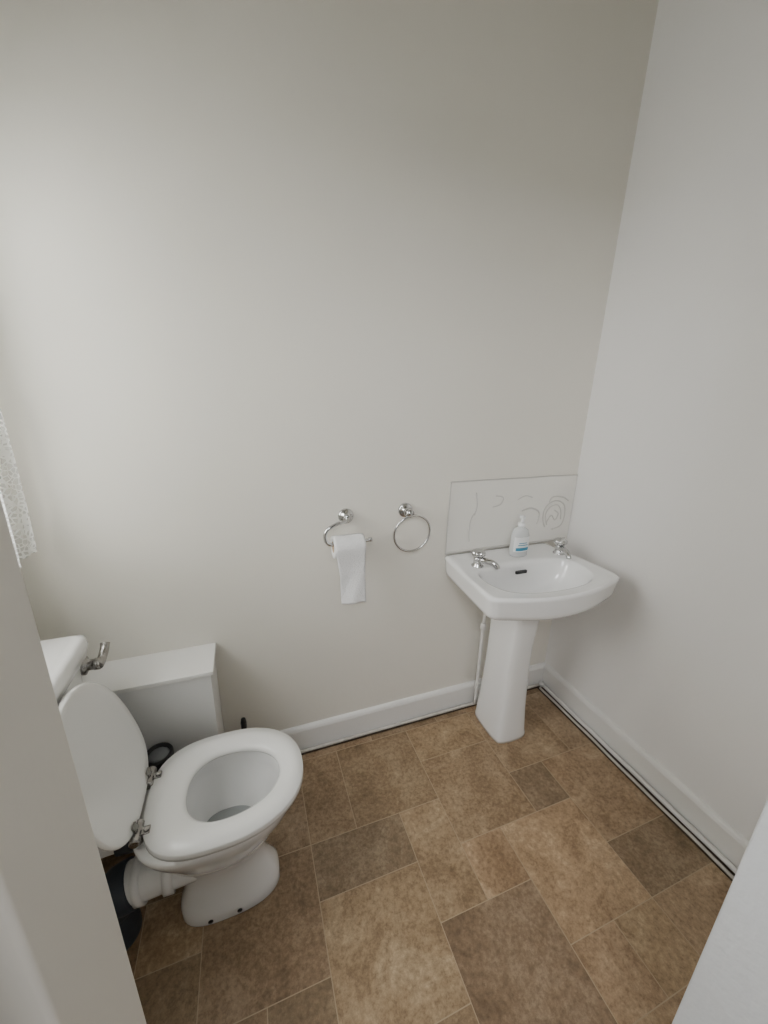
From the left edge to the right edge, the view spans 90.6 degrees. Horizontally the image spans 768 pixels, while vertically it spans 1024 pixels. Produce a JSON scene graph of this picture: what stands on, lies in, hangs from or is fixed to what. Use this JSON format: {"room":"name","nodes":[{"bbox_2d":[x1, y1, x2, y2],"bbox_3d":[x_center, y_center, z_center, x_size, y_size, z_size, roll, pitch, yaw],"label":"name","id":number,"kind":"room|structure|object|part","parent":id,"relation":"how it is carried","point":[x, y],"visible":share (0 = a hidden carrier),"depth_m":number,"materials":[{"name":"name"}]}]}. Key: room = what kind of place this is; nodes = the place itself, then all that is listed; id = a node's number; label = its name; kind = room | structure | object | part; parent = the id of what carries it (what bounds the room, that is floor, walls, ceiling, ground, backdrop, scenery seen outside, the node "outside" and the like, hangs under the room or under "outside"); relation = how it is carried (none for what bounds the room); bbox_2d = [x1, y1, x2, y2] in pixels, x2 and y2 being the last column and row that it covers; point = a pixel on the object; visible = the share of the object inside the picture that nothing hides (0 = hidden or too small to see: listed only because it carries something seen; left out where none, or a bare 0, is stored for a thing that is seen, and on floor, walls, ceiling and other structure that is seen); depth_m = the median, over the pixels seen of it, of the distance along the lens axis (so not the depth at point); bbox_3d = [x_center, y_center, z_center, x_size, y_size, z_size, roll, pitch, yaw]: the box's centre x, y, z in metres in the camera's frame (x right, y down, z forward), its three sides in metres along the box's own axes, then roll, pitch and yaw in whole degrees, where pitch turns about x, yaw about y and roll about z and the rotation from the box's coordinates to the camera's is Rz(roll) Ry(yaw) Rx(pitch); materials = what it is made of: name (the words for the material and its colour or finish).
{"room":"bathroom","nodes":[
{"label":"bathroom","id":0,"kind":"room"},
{"bbox_2d":[7,521,40,640],"bbox_3d":[-0.759,-0.022,-0.074,0.150,3.150,2.300,-5,18,-19],"label":"wall","id":1,"kind":"structure","parent":0,"point":[7,521],"depth_m":1.17,"materials":[{"name":"paint"}]},
{"bbox_2d":[0,411,36,566],"bbox_3d":[-0.874,-0.300,0.542,0.084,1.131,0.900,-5,18,-19],"label":"lace curtain","id":2,"kind":"object","parent":1,"relation":"hanging from","point":[26,522],"visible":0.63,"depth_m":1.02,"materials":[{"name":"white fabric"}]},
{"bbox_2d":[0,0,658,732],"bbox_3d":[-0.102,-0.448,1.388,2.420,3.150,0.120,-5,18,-19],"label":"wall","id":3,"kind":"structure","parent":0,"point":[270,270],"depth_m":1.21,"materials":[{"name":"paint"}]},
{"bbox_2d":[323,508,371,546],"bbox_3d":[-0.142,0.055,1.415,0.185,0.118,0.088,-5,18,-19],"label":"toilet paper holder","id":4,"kind":"object","parent":3,"relation":"attached to","point":[345,516],"visible":0.86,"depth_m":1.41,"materials":[{"name":"silver metal"}]},
{"bbox_3d":[-0.141,0.019,1.434,0.060,0.060,0.035,-5,18,-19],"label":"wall plate","id":5,"kind":"part","parent":4,"relation":"part of","materials":[{"name":"silver metal"}]},
{"bbox_2d":[331,533,365,603],"bbox_3d":[-0.132,0.209,1.421,0.115,0.262,0.095,-5,18,-19],"label":"toilet roll","id":6,"kind":"object","parent":4,"relation":"hanging from","point":[349,550],"visible":0.98,"depth_m":1.39,"materials":[{"name":"paper"}]},
{"bbox_2d":[393,503,430,551],"bbox_3d":[0.106,0.064,1.526,0.163,0.196,0.061,-5,18,-19],"label":"towel ring","id":7,"kind":"object","parent":3,"relation":"attached to","point":[405,510],"visible":1,"depth_m":1.51,"materials":[{"name":"silver metal"}]},
{"bbox_3d":[0.094,0.000,1.502,0.060,0.060,0.061,-5,18,-19],"label":"wall plate","id":8,"kind":"part","parent":7,"relation":"part of","materials":[{"name":"silver metal"}]},
{"bbox_2d":[280,662,545,749],"bbox_3d":[0.128,0.945,1.831,1.612,0.118,0.018,-5,18,-19],"label":"baseboard","id":9,"kind":"structure","parent":3,"relation":"attached to","point":[330,729],"depth_m":1.78,"materials":[{"name":"white wood"}]},
{"bbox_2d":[445,474,577,554],"bbox_3d":[0.585,0.004,1.713,0.677,0.325,0.014,-5,18,-19],"label":"backsplash","id":10,"kind":"structure","parent":3,"relation":"attached to","point":[483,514],"depth_m":1.70,"materials":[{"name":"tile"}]},
{"bbox_2d":[301,686,734,880],"bbox_3d":[0.322,1.169,1.335,1.590,0.006,1.147,-5,18,-19],"label":"trim","id":11,"kind":"structure","parent":3,"relation":"attached to","point":[604,748],"depth_m":1.66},
{"bbox_2d":[101,688,731,1023],"bbox_3d":[0.270,1.370,0.759,2.160,0.051,2.320,-5,18,-19],"label":"floor","id":12,"kind":"structure","parent":0,"point":[436,870],"depth_m":1.19,"materials":[{"name":"tile"}]},
{"bbox_2d":[82,643,223,753],"bbox_3d":[-0.841,0.820,1.345,0.504,0.613,0.166,-5,18,-19],"label":"pipe boxing","id":13,"kind":"object","parent":12,"relation":"on","point":[172,696],"visible":0.4,"depth_m":1.27,"materials":[{"name":"paint"}]},
{"bbox_2d":[147,742,173,771],"bbox_3d":[-0.736,0.962,1.286,0.087,0.381,0.087,-5,18,-19],"label":"toilet brush","id":14,"kind":"object","parent":12,"relation":"on","point":[158,754],"visible":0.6,"depth_m":1.23,"materials":[{"name":"black plastic"}]},
{"bbox_2d":[40,635,302,950],"bbox_3d":[-0.612,0.789,1.070,0.750,0.842,0.512,-5,18,-19],"label":"toilet","id":15,"kind":"object","parent":12,"relation":"on","point":[202,823],"visible":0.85,"depth_m":1.04,"materials":[{"name":"white ceramic"}]},
{"bbox_3d":[-0.857,0.442,0.850,0.198,0.060,0.477,-5,18,-19],"label":"tank lid","id":16,"kind":"part","parent":15,"relation":"part of","materials":[{"name":"white ceramic"}]},
{"bbox_3d":[-0.868,0.625,0.899,0.180,0.325,0.436,-5,18,-19],"label":"tank","id":17,"kind":"part","parent":15,"relation":"part of","materials":[{"name":"white ceramic"}]},
{"bbox_3d":[-0.836,0.425,1.107,0.054,0.063,0.091,-5,18,-19],"label":"flush lever","id":18,"kind":"part","parent":15,"relation":"part of","materials":[{"name":"silver metal"}]},
{"bbox_3d":[-0.705,0.619,0.959,0.122,0.378,0.344,-5,18,-19],"label":"lid","id":19,"kind":"part","parent":15,"relation":"part of","materials":[{"name":"white plastic"}]},
{"bbox_3d":[-0.476,0.995,1.162,0.434,0.402,0.340,-5,18,-19],"label":"bowl","id":20,"kind":"part","parent":15,"relation":"part of","materials":[{"name":"white ceramic"}]},
{"bbox_3d":[-0.451,0.785,1.106,0.422,0.025,0.350,-5,18,-19],"label":"seat","id":21,"kind":"part","parent":15,"relation":"part of","materials":[{"name":"white plastic"}]},
{"bbox_2d":[241,717,246,728],"bbox_3d":[-0.539,0.936,1.490,0.093,0.322,0.093,-5,18,-19],"label":"toilet brush","id":22,"kind":"object","parent":12,"relation":"on","point":[243,719],"visible":0.16,"depth_m":1.44,"materials":[{"name":"black plastic"}]},
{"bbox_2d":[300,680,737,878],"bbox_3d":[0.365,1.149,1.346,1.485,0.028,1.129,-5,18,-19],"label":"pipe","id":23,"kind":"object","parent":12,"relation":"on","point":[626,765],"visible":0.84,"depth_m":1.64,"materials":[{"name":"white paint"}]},
{"bbox_2d":[445,537,619,743],"bbox_3d":[0.584,0.603,1.650,0.604,0.918,0.458,-5,18,-19],"label":"pedestal sink","id":24,"kind":"object","parent":12,"relation":"on","point":[549,582],"visible":0.98,"depth_m":1.62,"materials":[{"name":"white ceramic"}]},
{"bbox_3d":[0.383,0.166,1.539,0.056,0.027,0.056,2,17,2],"label":"tap handle","id":25,"kind":"part","parent":24,"relation":"part of","materials":[{"name":"silver metal"}]},
{"bbox_3d":[0.421,0.204,1.529,0.093,0.038,0.028,10,19,27],"label":"spout","id":26,"kind":"part","parent":24,"relation":"part of","materials":[{"name":"silver metal"}]},
{"bbox_2d":[509,515,529,556],"bbox_3d":[0.589,0.102,1.641,0.082,0.182,0.059,-11,21,-35],"label":"soap dispenser","id":27,"kind":"object","parent":24,"relation":"on","point":[519,541],"visible":1,"depth_m":1.62,"materials":[{"name":"white plastic"}]},
{"bbox_2d":[516,542,527,550],"bbox_3d":[0.596,0.149,1.632,0.064,0.037,0.007,-5,18,-19],"label":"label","id":28,"kind":"object","parent":27,"relation":"attached to","point":[520,546],"depth_m":1.63,"materials":[{"name":"white paper"}]},
{"bbox_2d":[445,543,619,620],"bbox_3d":[0.591,0.309,1.562,0.604,0.172,0.458,-5,18,-19],"label":"basin","id":29,"kind":"object","parent":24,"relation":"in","point":[545,583],"depth_m":1.53,"materials":[{"name":"white ceramic"}]},
{"bbox_3d":[0.785,0.130,1.689,0.056,0.027,0.056,-14,22,-40],"label":"tap handle","id":30,"kind":"part","parent":24,"relation":"part of","materials":[{"name":"silver metal"}]},
{"bbox_3d":[0.786,0.175,1.655,0.028,0.038,0.093,0,17,-3],"label":"spout","id":31,"kind":"part","parent":24,"relation":"part of","materials":[{"name":"silver metal"}]},
{"bbox_2d":[545,0,767,840],"bbox_3d":[1.362,-0.197,0.671,0.120,3.150,2.300,-5,18,-19],"label":"wall","id":32,"kind":"structure","parent":0,"point":[670,499],"depth_m":1.31,"materials":[{"name":"paint"}]},
{"bbox_2d":[542,664,748,867],"bbox_3d":[1.073,1.045,1.575,0.018,0.118,1.139,-5,18,-19],"label":"baseboard","id":33,"kind":"structure","parent":32,"relation":"attached to","point":[714,828],"depth_m":1.52,"materials":[{"name":"white wood"}]},
{"bbox_3d":[0.334,-0.064,0.239,2.120,3.000,0.140,-5,18,-19],"label":"wall","id":34,"kind":"structure","parent":0,"visible":0},
{"bbox_2d":[0,499,146,1023],"bbox_3d":[-0.153,0.384,0.186,0.038,2.150,0.162,-5,18,-19],"label":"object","id":35,"kind":"structure","parent":34,"relation":"attached to","point":[64,959],"depth_m":0.16,"materials":[{"name":"paint"}]},
{"bbox_2d":[672,799,767,1023],"bbox_3d":[0.603,0.322,0.452,0.020,2.150,0.164,-5,18,-19],"label":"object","id":36,"kind":"structure","parent":34,"relation":"attached to","point":[728,984],"depth_m":0.61,"materials":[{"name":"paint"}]}
]}

